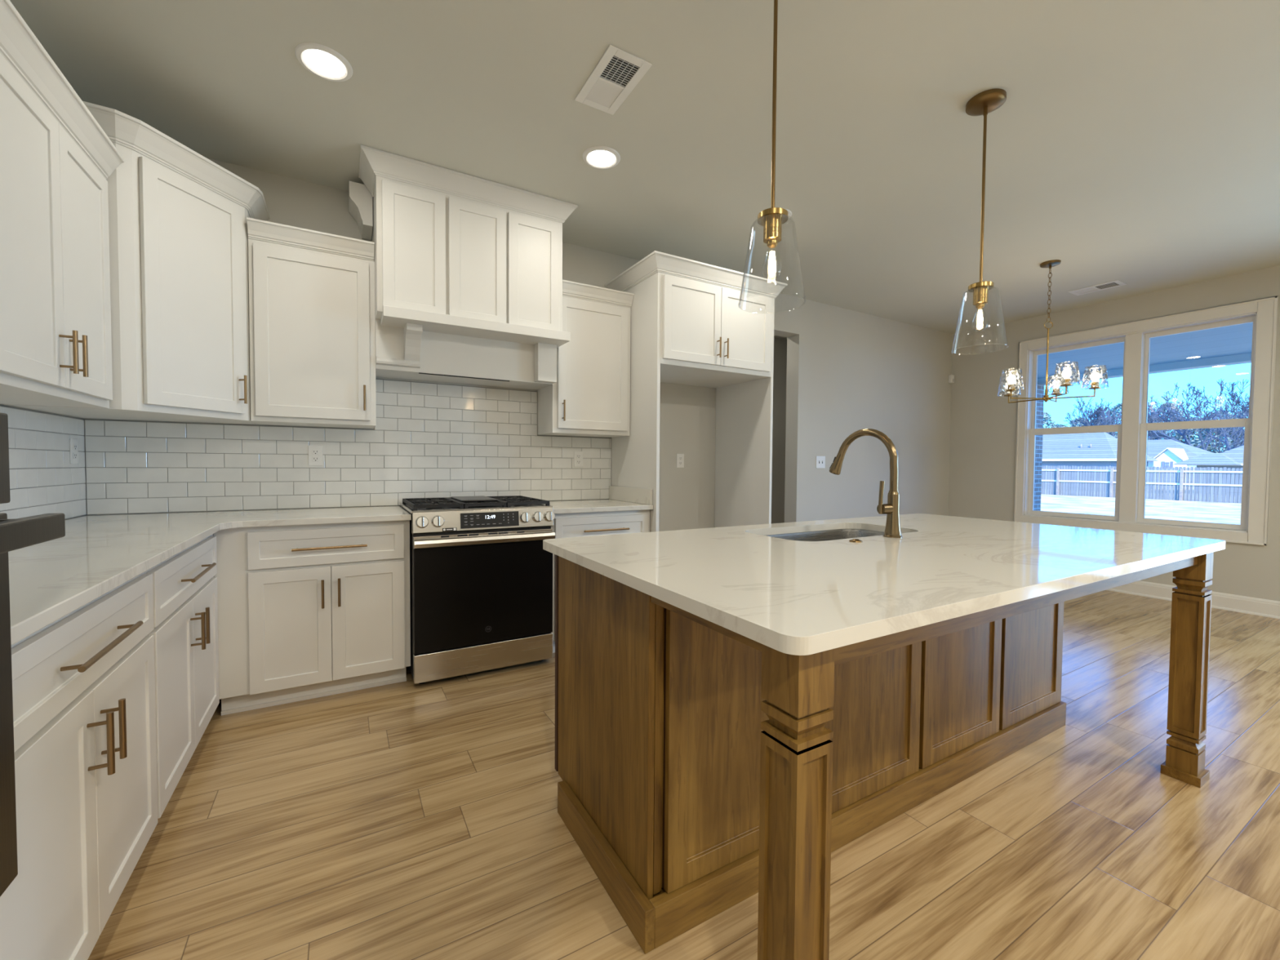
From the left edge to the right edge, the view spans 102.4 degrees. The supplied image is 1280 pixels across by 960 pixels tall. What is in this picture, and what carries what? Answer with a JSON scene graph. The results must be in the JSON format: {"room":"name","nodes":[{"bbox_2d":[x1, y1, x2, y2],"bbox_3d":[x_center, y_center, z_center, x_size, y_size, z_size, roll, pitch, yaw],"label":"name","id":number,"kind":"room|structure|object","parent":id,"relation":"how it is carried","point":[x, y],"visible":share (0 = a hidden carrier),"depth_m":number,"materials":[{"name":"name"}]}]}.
{"room":"kitchen","nodes":[
{"label":"kitchen","id":0,"kind":"room"},
{"bbox_2d":[0,404,84,519],"bbox_3d":[-1.407,-0.225,0.082,0.150,2.790,9.950,-1,2,-30],"label":"wall","id":1,"kind":"structure","parent":0,"point":[0,404],"depth_m":2.20,"materials":[{"name":"paint"}]},
{"bbox_2d":[0,404,86,519],"bbox_3d":[-2.134,-0.029,1.504,0.007,0.473,2.366,-1,2,-30],"label":"tile backsplash","id":2,"kind":"structure","parent":1,"relation":"attached to","point":[43,480],"depth_m":2.18,"materials":[{"name":"tile"}]},
{"bbox_2d":[69,438,78,463],"bbox_3d":[-2.654,-0.134,2.416,0.008,0.116,0.072,-1,2,-30],"label":"wall outlet","id":3,"kind":"object","parent":2,"relation":"attached to","point":[73,451],"visible":1,"depth_m":2.40,"materials":[{"name":"white plastic"}]},
{"bbox_2d":[0,0,124,408],"bbox_3d":[-1.996,-0.765,1.608,0.359,0.990,0.843,-1,2,-30],"label":"upper cabinet","id":4,"kind":"object","parent":1,"relation":"attached to","point":[56,160],"visible":1,"depth_m":1.61,"materials":[{"name":"paint"}]},
{"bbox_2d":[82,157,952,531],"bbox_3d":[0.485,-0.343,4.467,7.514,2.790,0.155,-1,2,-30],"label":"wall","id":5,"kind":"structure","parent":0,"point":[849,371],"depth_m":5.14,"materials":[{"name":"paint"}]},
{"bbox_2d":[2,101,270,424],"bbox_3d":[-2.202,-0.873,2.363,0.759,1.157,0.762,-1,2,-30],"label":"upper cabinet","id":6,"kind":"object","parent":5,"relation":"attached to","point":[178,231],"visible":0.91,"depth_m":2.25,"materials":[{"name":"paint"}]},
{"bbox_2d":[246,217,376,428],"bbox_3d":[-1.782,-0.804,2.837,0.566,0.997,0.366,-1,2,-30],"label":"upper cabinet","id":7,"kind":"object","parent":5,"relation":"attached to","point":[312,304],"visible":1,"depth_m":2.71,"materials":[{"name":"paint"}]},
{"bbox_2d":[83,378,611,515],"bbox_3d":[-1.475,-0.231,3.244,2.894,0.783,0.007,-1,2,-30],"label":"tile backsplash","id":8,"kind":"structure","parent":5,"relation":"attached to","point":[428,440],"depth_m":3.13,"materials":[{"name":"tile"}]},
{"bbox_2d":[308,445,323,465],"bbox_3d":[-1.890,-0.142,3.000,0.072,0.116,0.008,-1,2,-30],"label":"wall outlet","id":9,"kind":"object","parent":8,"relation":"attached to","point":[315,454],"visible":1,"depth_m":3.00,"materials":[{"name":"white plastic"}]},
{"bbox_2d":[311,449,319,454],"bbox_3d":[-1.888,-0.163,2.997,0.033,0.029,0.002,-1,2,-30],"label":"receptacle","id":10,"kind":"object","parent":9,"relation":"attached to","point":[313,451],"depth_m":3.00,"materials":[{"name":"white plastic"}]},
{"bbox_2d":[312,456,319,461],"bbox_3d":[-1.889,-0.122,2.998,0.033,0.029,0.002,-1,2,-30],"label":"receptacle","id":11,"kind":"object","parent":9,"relation":"attached to","point":[314,458],"depth_m":3.00,"materials":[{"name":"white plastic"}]},
{"bbox_2d":[573,451,582,466],"bbox_3d":[-0.457,-0.155,3.827,0.072,0.116,0.008,-1,2,-30],"label":"wall outlet","id":12,"kind":"object","parent":8,"relation":"attached to","point":[578,455],"visible":1,"depth_m":3.82,"materials":[{"name":"white plastic"}]},
{"bbox_2d":[348,144,577,390],"bbox_3d":[-1.060,-1.165,3.138,1.232,1.084,0.547,-1,2,-30],"label":"range hood","id":13,"kind":"object","parent":5,"relation":"attached to","point":[468,268],"visible":0.94,"depth_m":2.95,"materials":[{"name":"paint"}]},
{"bbox_2d":[371,175,562,331],"bbox_3d":[-1.056,-1.300,3.177,1.040,0.790,0.475,-1,2,-30],"label":"cabinet","id":14,"kind":"object","parent":13,"relation":"attached to","point":[504,260],"depth_m":2.94,"materials":[{"name":"paint"}]},
{"bbox_2d":[380,305,570,347],"bbox_3d":[-0.946,-0.894,3.052,1.046,0.054,0.232,-1,2,-30],"label":"mantel shelf","id":15,"kind":"object","parent":13,"relation":"attached to","point":[393,317],"depth_m":2.99,"materials":[{"name":"paint"}]},
{"bbox_2d":[537,280,634,437],"bbox_3d":[-0.382,-0.818,3.646,0.586,0.997,0.366,-1,2,-30],"label":"upper cabinet","id":16,"kind":"object","parent":5,"relation":"attached to","point":[590,395],"visible":0.85,"depth_m":3.53,"materials":[{"name":"paint"}]},
{"bbox_2d":[676,453,684,467],"bbox_3d":[0.337,-0.161,4.293,0.072,0.116,0.008,-1,2,-30],"label":"wall outlet","id":17,"kind":"object","parent":5,"relation":"attached to","point":[680,457],"visible":1,"depth_m":4.29,"materials":[{"name":"white plastic"}]},
{"bbox_2d":[815,456,825,468],"bbox_3d":[1.805,-0.178,5.137,0.128,0.120,0.016,-1,2,-30],"label":"light switch","id":18,"kind":"object","parent":5,"relation":"attached to","point":[820,460],"visible":1,"depth_m":5.14,"materials":[{"name":"white plastic"}]},
{"bbox_2d":[948,374,954,382],"bbox_3d":[3.760,-1.219,6.211,0.055,0.095,0.049,-1,2,-30],"label":"sensor","id":19,"kind":"object","parent":5,"relation":"attached to","point":[951,377],"visible":1,"depth_m":6.20,"materials":[{"name":"white plastic"}]},
{"bbox_2d":[9,0,1279,339],"bbox_3d":[1.922,-1.778,1.953,7.814,0.250,9.950,-1,2,-30],"label":"ceiling","id":20,"kind":"structure","parent":0,"point":[1134,143],"depth_m":2.38,"materials":[{"name":"paint"}]},
{"bbox_2d":[294,42,352,81],"bbox_3d":[-1.269,-1.674,2.071,0.200,0.010,0.200,-1,2,-30],"label":"recessed light","id":21,"kind":"object","parent":20,"relation":"in","point":[322,61],"visible":1,"depth_m":2.06,"materials":[{"name":"white plastic"}]},
{"bbox_2d":[582,146,620,168],"bbox_3d":[-0.202,-1.685,2.699,0.200,0.010,0.200,-1,2,-30],"label":"recessed light","id":22,"kind":"object","parent":20,"relation":"in","point":[596,157],"visible":1,"depth_m":2.69,"materials":[{"name":"white plastic"}]},
{"bbox_2d":[574,44,652,115],"bbox_3d":[-0.119,-1.671,2.167,0.190,0.006,0.349,-1,2,-30],"label":"ceiling vent","id":23,"kind":"object","parent":20,"relation":"in","point":[618,72],"visible":1,"depth_m":2.15,"materials":[{"name":"white plastic"}]},
{"bbox_2d":[737,0,805,312],"bbox_3d":[0.429,-1.111,1.651,0.212,1.085,0.212,-1,2,-30],"label":"pendant light","id":24,"kind":"object","parent":20,"relation":"hanging from","point":[772,219],"visible":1,"depth_m":1.64,"materials":[{"name":"gold metal"}]},
{"bbox_2d":[757,207,788,248],"bbox_3d":[0.427,-0.804,1.660,0.096,0.104,0.096,-1,2,-30],"label":"socket","id":25,"kind":"object","parent":24,"relation":"attached to","point":[772,219],"depth_m":1.64,"materials":[{"name":"gold metal"}]},
{"bbox_2d":[783,208,791,219],"bbox_3d":[0.875,-1.696,3.315,0.200,0.010,0.200,-1,2,-30],"label":"recessed light","id":26,"kind":"object","parent":20,"relation":"in","point":[788,211],"visible":0.09,"depth_m":3.27,"materials":[{"name":"white plastic"}]},
{"bbox_2d":[951,88,1008,353],"bbox_3d":[1.514,-1.122,2.277,0.212,1.085,0.212,-1,2,-30],"label":"pendant light","id":27,"kind":"object","parent":20,"relation":"hanging from","point":[984,103],"visible":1,"depth_m":2.26,"materials":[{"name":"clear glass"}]},
{"bbox_2d":[968,280,994,309],"bbox_3d":[1.512,-0.815,2.286,0.096,0.104,0.096,-1,2,-30],"label":"socket","id":28,"kind":"object","parent":27,"relation":"attached to","point":[980,289],"depth_m":2.26,"materials":[{"name":"gold metal"}]},
{"bbox_2d":[997,259,1108,403],"bbox_3d":[3.227,-1.162,4.082,0.703,1.090,0.703,-1,2,-30],"label":"chandelier","id":29,"kind":"object","parent":20,"relation":"hanging from","point":[1066,373],"visible":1,"depth_m":4.04,"materials":[{"name":"gold metal"}]},
{"bbox_2d":[1004,391,1013,396],"bbox_3d":[3.115,-0.733,4.347,0.072,0.054,0.072,-1,2,-30],"label":"socket","id":30,"kind":"object","parent":29,"relation":"attached to","point":[1007,393],"depth_m":4.33,"materials":[{"name":"gold metal"}]},
{"bbox_2d":[1005,384,1017,391],"bbox_3d":[2.929,-0.725,4.061,0.072,0.054,0.072,-1,2,-30],"label":"socket","id":31,"kind":"object","parent":29,"relation":"attached to","point":[1011,388],"depth_m":4.04,"materials":[{"name":"gold metal"}]},
{"bbox_2d":[1050,388,1062,395],"bbox_3d":[3.444,-0.728,4.259,0.072,0.054,0.072,-1,2,-30],"label":"socket","id":32,"kind":"object","parent":29,"relation":"attached to","point":[1055,391],"depth_m":4.24,"materials":[{"name":"gold metal"}]},
{"bbox_2d":[1060,378,1072,386],"bbox_3d":[3.144,-0.716,3.796,0.072,0.054,0.072,-1,2,-30],"label":"socket","id":33,"kind":"object","parent":29,"relation":"attached to","point":[1067,381],"depth_m":3.78,"materials":[{"name":"gold metal"}]},
{"bbox_2d":[1088,382,1101,389],"bbox_3d":[3.462,-0.717,3.919,0.072,0.054,0.072,-1,2,-30],"label":"socket","id":34,"kind":"object","parent":29,"relation":"attached to","point":[1094,385],"depth_m":3.90,"materials":[{"name":"gold metal"}]},
{"bbox_2d":[1067,280,1126,295],"bbox_3d":[4.078,-1.713,4.597,0.200,0.006,0.354,-1,2,-30],"label":"ceiling vent","id":35,"kind":"object","parent":20,"relation":"in","point":[1115,283],"visible":1,"depth_m":4.58,"materials":[{"name":"white plastic"}]},
{"bbox_2d":[87,590,1279,959],"bbox_3d":[1.901,1.186,2.042,7.814,0.100,9.950,-1,2,-30],"label":"floor","id":36,"kind":"structure","parent":0,"point":[402,820],"depth_m":1.61,"materials":[{"name":"brown wood"}]},
{"bbox_2d":[0,572,157,959],"bbox_3d":[-1.475,0.700,1.024,0.651,0.883,0.864,-1,2,-30],"label":"base cabinet","id":37,"kind":"object","parent":36,"relation":"on","point":[83,682],"visible":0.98,"depth_m":1.10,"materials":[{"name":"paint"}]},
{"bbox_2d":[8,505,411,644],"bbox_3d":[-1.528,0.217,1.861,1.406,0.030,2.368,-1,2,-30],"label":"countertop","id":38,"kind":"structure","parent":37,"relation":"on","point":[49,580],"depth_m":1.56,"materials":[{"name":"stone"}]},
{"bbox_2d":[144,533,219,818],"bbox_3d":[-1.924,0.674,1.801,0.651,0.883,0.923,-1,2,-30],"label":"base cabinet","id":39,"kind":"object","parent":36,"relation":"on","point":[185,630],"visible":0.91,"depth_m":1.82,"materials":[{"name":"paint"}]},
{"bbox_2d":[213,520,410,715],"bbox_3d":[-1.707,0.647,2.765,0.813,0.883,0.651,-1,2,-30],"label":"base cabinet","id":40,"kind":"object","parent":36,"relation":"on","point":[313,611],"visible":0.96,"depth_m":2.51,"materials":[{"name":"paint"}]},
{"bbox_2d":[399,495,555,684],"bbox_3d":[-0.999,0.596,3.128,0.775,0.972,0.694,-1,2,-30],"label":"range","id":41,"kind":"object","parent":36,"relation":"on","point":[481,571],"visible":0.99,"depth_m":2.84,"materials":[{"name":"silver metal"}]},
{"bbox_2d":[400,501,538,514],"bbox_3d":[-1.011,0.161,3.141,0.772,0.010,0.635,-1,2,-30],"label":"cooktop","id":42,"kind":"object","parent":41,"relation":"in","point":[512,508],"depth_m":2.87,"materials":[{"name":"black metal"}]},
{"bbox_2d":[464,513,513,525],"bbox_3d":[-0.834,0.219,2.853,0.270,0.056,0.007,-1,2,-30],"label":"display","id":43,"kind":"object","parent":41,"relation":"attached to","point":[470,519],"depth_m":2.85,"materials":[{"name":"black glass"}]},
{"bbox_2d":[551,509,649,653],"bbox_3d":[-0.374,0.633,3.535,0.708,0.883,0.651,-1,2,-30],"label":"base cabinet","id":44,"kind":"object","parent":36,"relation":"on","point":[611,522],"visible":0.28,"depth_m":3.25,"materials":[{"name":"paint"}]},
{"bbox_2d":[543,499,653,513],"bbox_3d":[-0.377,0.176,3.528,0.713,0.030,0.634,-1,2,-30],"label":"countertop","id":45,"kind":"structure","parent":44,"relation":"on","point":[586,505],"depth_m":3.36,"materials":[{"name":"stone"}]},
{"bbox_2d":[608,485,652,504],"bbox_3d":[-0.077,0.105,3.702,0.019,0.104,0.615,-1,2,-30],"label":"side splash","id":46,"kind":"object","parent":45,"relation":"on","point":[640,495],"visible":1,"depth_m":3.65,"materials":[{"name":"stone"}]},
{"bbox_2d":[604,250,787,532],"bbox_3d":[0.409,-0.203,3.916,1.166,2.543,0.726,-1,2,-30],"label":"refrigerator surround","id":47,"kind":"object","parent":36,"relation":"on","point":[689,326],"visible":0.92,"depth_m":3.68,"materials":[{"name":"paint"}]},
{"bbox_2d":[555,551,1213,959],"bbox_3d":[0.933,0.692,1.887,2.246,0.883,1.135,-1,2,-30],"label":"kitchen island","id":48,"kind":"object","parent":36,"relation":"on","point":[704,767],"visible":0.71,"depth_m":1.42,"materials":[{"name":"brown wood"}]},
{"bbox_2d":[542,513,1225,655],"bbox_3d":[0.926,0.234,1.880,2.270,0.030,1.192,-1,2,-30],"label":"island countertop","id":49,"kind":"structure","parent":48,"relation":"on","point":[796,597],"depth_m":1.37,"materials":[{"name":"stone"}]},
{"bbox_2d":[766,528,884,541],"bbox_3d":[0.800,0.343,2.145,0.749,0.204,0.394,-1,2,-30],"label":"sink","id":50,"kind":"object","parent":49,"relation":"in","point":[837,534],"visible":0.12,"depth_m":2.38,"materials":[{"name":"silver metal"}]},
{"bbox_2d":[848,538,862,542],"bbox_3d":[0.769,0.215,1.834,0.045,0.009,0.045,-1,2,-30],"label":"switch","id":51,"kind":"object","parent":49,"relation":"on","point":[857,540],"visible":1,"depth_m":1.82,"materials":[{"name":"gold metal"}]},
{"bbox_2d":[829,428,902,537],"bbox_3d":[0.883,0.004,2.063,0.102,0.419,0.331,-1,2,-30],"label":"kitchen faucet","id":52,"kind":"object","parent":49,"relation":"on","point":[892,529],"visible":1,"depth_m":1.95,"materials":[{"name":"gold metal"}]},
{"bbox_2d":[883,490,902,537],"bbox_3d":[0.965,0.129,1.962,0.066,0.176,0.066,-1,2,-30],"label":"faucet","id":53,"kind":"object","parent":52,"relation":"attached to","point":[892,529],"depth_m":1.94,"materials":[{"name":"gold metal"}]},
{"bbox_3d":[-1.060,-0.058,0.238,0.597,2.452,0.842,-1,2,-30],"label":"cabinet","id":54,"kind":"object","parent":36,"relation":"on","visible":0},
{"bbox_2d":[0,412,65,897],"bbox_3d":[-0.754,0.261,0.445,0.131,0.697,0.756,-1,2,-30],"label":"wall oven","id":55,"kind":"object","parent":54,"relation":"attached to","point":[17,533],"visible":1,"depth_m":0.75,"materials":[{"name":"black metal"}]},
{"bbox_2d":[771,337,786,523],"bbox_3d":[0.865,-0.371,5.495,3.400,2.790,1.245,-1,2,-30],"label":"wall","id":56,"kind":"structure","parent":0,"point":[780,369],"depth_m":6.56,"materials":[{"name":"paint"}]},
{"bbox_2d":[947,265,1279,601],"bbox_3d":[5.192,-0.295,3.980,0.150,2.790,9.800,-1,2,-30],"label":"wall","id":57,"kind":"structure","parent":0,"point":[983,446],"depth_m":5.65,"materials":[{"name":"paint"}]},
{"bbox_2d":[1013,295,1278,546],"bbox_3d":[4.642,-0.490,4.902,0.177,1.977,1.791,-1,2,-30],"label":"window","id":58,"kind":"structure","parent":57,"relation":"in","point":[1132,432],"depth_m":4.80,"materials":[{"name":"paint"}]},
{"bbox_2d":[1106,580,1279,619],"bbox_3d":[4.597,1.002,4.858,0.026,0.137,3.359,-1,2,-30],"label":"baseboard","id":59,"kind":"structure","parent":57,"relation":"attached to","point":[1233,602],"depth_m":4.33,"materials":[{"name":"paint"}]},
{"label":"outside","id":60,"kind":"structure","parent":0,"visible":0},
{"bbox_2d":[1040,488,1241,524],"bbox_3d":[82.166,0.284,63.159,192.336,0.372,140.000,-1,2,-30],"label":"lawn","id":61,"kind":"structure","parent":60,"point":[1181,510],"depth_m":21.17,"materials":[{"name":"white plant"}]},
{"bbox_2d":[1043,411,1057,428],"bbox_3d":[111.298,-10.339,142.635,12.028,17.286,12.618,-1,2,-30],"label":"evergreen tree","id":62,"kind":"object","parent":61,"relation":"on","point":[1046,417],"visible":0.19,"depth_m":140.99,"materials":[{"name":"green plant"}]},
{"bbox_2d":[1052,424,1068,427],"bbox_3d":[104.428,-7.633,128.343,10.581,12.633,11.435,-1,2,-30],"label":"evergreen tree","id":63,"kind":"object","parent":61,"relation":"on","point":[1057,425],"visible":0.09,"depth_m":127.72,"materials":[{"name":"green plant"}]},
{"bbox_2d":[1068,417,1089,426],"bbox_3d":[97.634,-7.503,114.412,10.177,13.110,9.734,-1,2,-30],"label":"evergreen tree","id":64,"kind":"object","parent":61,"relation":"on","point":[1073,424],"visible":0.06,"depth_m":114.04,"materials":[{"name":"green plant"}]},
{"bbox_2d":[1060,396,1121,436],"bbox_3d":[70.765,-6.628,79.836,10.739,13.115,8.193,-1,2,-30],"label":"bare tree","id":65,"kind":"object","parent":61,"relation":"on","point":[1100,413],"visible":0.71,"depth_m":79.57,"materials":[{"name":"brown plant"}]},
{"bbox_2d":[1041,432,1158,491],"bbox_3d":[35.941,-1.652,43.947,8.570,4.750,9.900,-1,2,-30],"label":"house","id":66,"kind":"structure","parent":61,"relation":"on","point":[1091,449],"depth_m":40.81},
{"bbox_2d":[1106,403,1121,438],"bbox_3d":[110.511,-9.407,118.311,11.269,16.866,11.085,-1,2,-30],"label":"evergreen tree","id":67,"kind":"object","parent":61,"relation":"on","point":[1118,406],"visible":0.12,"depth_m":117.93,"materials":[{"name":"green plant"}]},
{"bbox_2d":[1080,407,1150,438],"bbox_3d":[89.520,-7.214,97.798,7.185,13.466,10.771,-1,2,-30],"label":"bare tree","id":68,"kind":"object","parent":61,"relation":"on","point":[1109,413],"visible":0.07,"depth_m":98.56,"materials":[{"name":"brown plant"}]},
{"bbox_2d":[1040,465,1243,503],"bbox_3d":[29.038,0.179,29.035,0.148,2.083,26.086,-1,2,-30],"label":"wooden fence","id":69,"kind":"object","parent":61,"relation":"on","point":[1107,476],"visible":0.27,"depth_m":28.83,"materials":[{"name":"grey wood"}]},
{"bbox_2d":[1148,421,1168,439],"bbox_3d":[103.229,-6.991,105.485,9.804,12.699,9.815,-1,2,-30],"label":"evergreen tree","id":70,"kind":"object","parent":61,"relation":"on","point":[1150,421],"visible":0.02,"depth_m":103.06,"materials":[{"name":"green plant"}]},
{"bbox_2d":[1147,399,1181,439],"bbox_3d":[83.055,-6.547,83.644,8.008,12.967,7.932,-1,2,-30],"label":"bare tree","id":71,"kind":"object","parent":61,"relation":"on","point":[1156,404],"visible":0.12,"depth_m":81.65,"materials":[{"name":"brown plant"}]},
{"bbox_2d":[1149,401,1198,440],"bbox_3d":[123.889,-9.646,120.936,12.034,17.376,12.412,-1,2,-30],"label":"evergreen tree","id":72,"kind":"object","parent":61,"relation":"on","point":[1171,403],"visible":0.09,"depth_m":119.98,"materials":[{"name":"green plant"}]},
{"bbox_2d":[1110,382,1248,453],"bbox_3d":[57.399,-4.762,54.291,9.148,10.702,11.039,-1,2,-30],"label":"bare tree","id":73,"kind":"object","parent":61,"relation":"on","point":[1213,415],"visible":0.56,"depth_m":53.24,"materials":[{"name":"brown plant"}]},
{"bbox_2d":[1146,439,1213,489],"bbox_3d":[46.833,-1.598,49.753,11.700,4.450,12.750,-1,2,-30],"label":"house","id":74,"kind":"structure","parent":61,"relation":"on","point":[1168,452],"depth_m":43.97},
{"bbox_2d":[1163,417,1222,451],"bbox_3d":[116.377,-6.977,108.558,11.204,12.673,11.609,-1,2,-30],"label":"evergreen tree","id":75,"kind":"object","parent":61,"relation":"on","point":[1178,437],"visible":0.09,"depth_m":107.68,"materials":[{"name":"green plant"}]},
{"bbox_2d":[1150,396,1239,448],"bbox_3d":[95.984,-7.218,89.346,6.681,14.144,12.495,-1,2,-30],"label":"bare tree","id":76,"kind":"object","parent":61,"relation":"on","point":[1204,441],"visible":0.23,"depth_m":88.92,"materials":[{"name":"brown plant"}]},
{"bbox_2d":[1155,378,1249,450],"bbox_3d":[69.285,-5.667,61.740,9.868,12.299,11.577,-1,2,-30],"label":"bare tree","id":77,"kind":"object","parent":61,"relation":"on","point":[1231,393],"visible":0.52,"depth_m":61.20,"materials":[{"name":"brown plant"}]},
{"bbox_2d":[1173,444,1244,495],"bbox_3d":[44.359,-1.042,32.252,9.700,4.350,13.400,-1,2,-30],"label":"house","id":78,"kind":"structure","parent":61,"relation":"on","point":[1233,458],"depth_m":34.78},
{"bbox_2d":[1190,409,1244,453],"bbox_3d":[108.185,-6.774,95.981,9.873,12.904,10.025,-1,2,-30],"label":"evergreen tree","id":79,"kind":"object","parent":61,"relation":"on","point":[1197,441],"visible":0.16,"depth_m":95.91,"materials":[{"name":"green plant"}]},
{"bbox_2d":[1217,410,1247,448],"bbox_3d":[130.077,-7.923,110.054,11.859,14.714,12.081,-1,2,-30],"label":"evergreen tree","id":80,"kind":"object","parent":61,"relation":"on","point":[1241,411],"visible":0.02,"depth_m":110.75,"materials":[{"name":"green plant"}]},
{"bbox_2d":[1228,393,1249,417],"bbox_3d":[80.048,-5.557,65.672,7.717,11.898,6.616,-1,2,-30],"label":"bare tree","id":81,"kind":"object","parent":61,"relation":"on","point":[1243,407],"visible":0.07,"depth_m":67.38,"materials":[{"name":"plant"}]},
{"bbox_3d":[6.890,1.214,4.955,3.734,0.140,12.500,-1,2,-30],"label":"porch slab","id":82,"kind":"object","parent":61,"relation":"on","visible":0},
{"bbox_2d":[1033,384,1044,511],"bbox_3d":[6.424,-0.274,8.668,0.400,2.602,0.420,-1,2,-30],"label":"brick pier","id":83,"kind":"structure","parent":82,"relation":"on","point":[1040,390],"depth_m":8.52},
{"bbox_2d":[1037,352,1251,385],"bbox_3d":[8.276,-1.601,5.660,0.218,0.255,12.500,-1,2,-30],"label":"beam","id":84,"kind":"structure","parent":83,"relation":"on","point":[1245,357],"depth_m":7.04,"materials":[{"name":"paint"}]},
{"bbox_2d":[1037,322,1253,378],"bbox_3d":[6.737,-1.633,4.769,3.334,0.160,12.500,-1,2,-30],"label":"ceiling","id":85,"kind":"structure","parent":84,"relation":"attached to","point":[1235,340],"depth_m":6.41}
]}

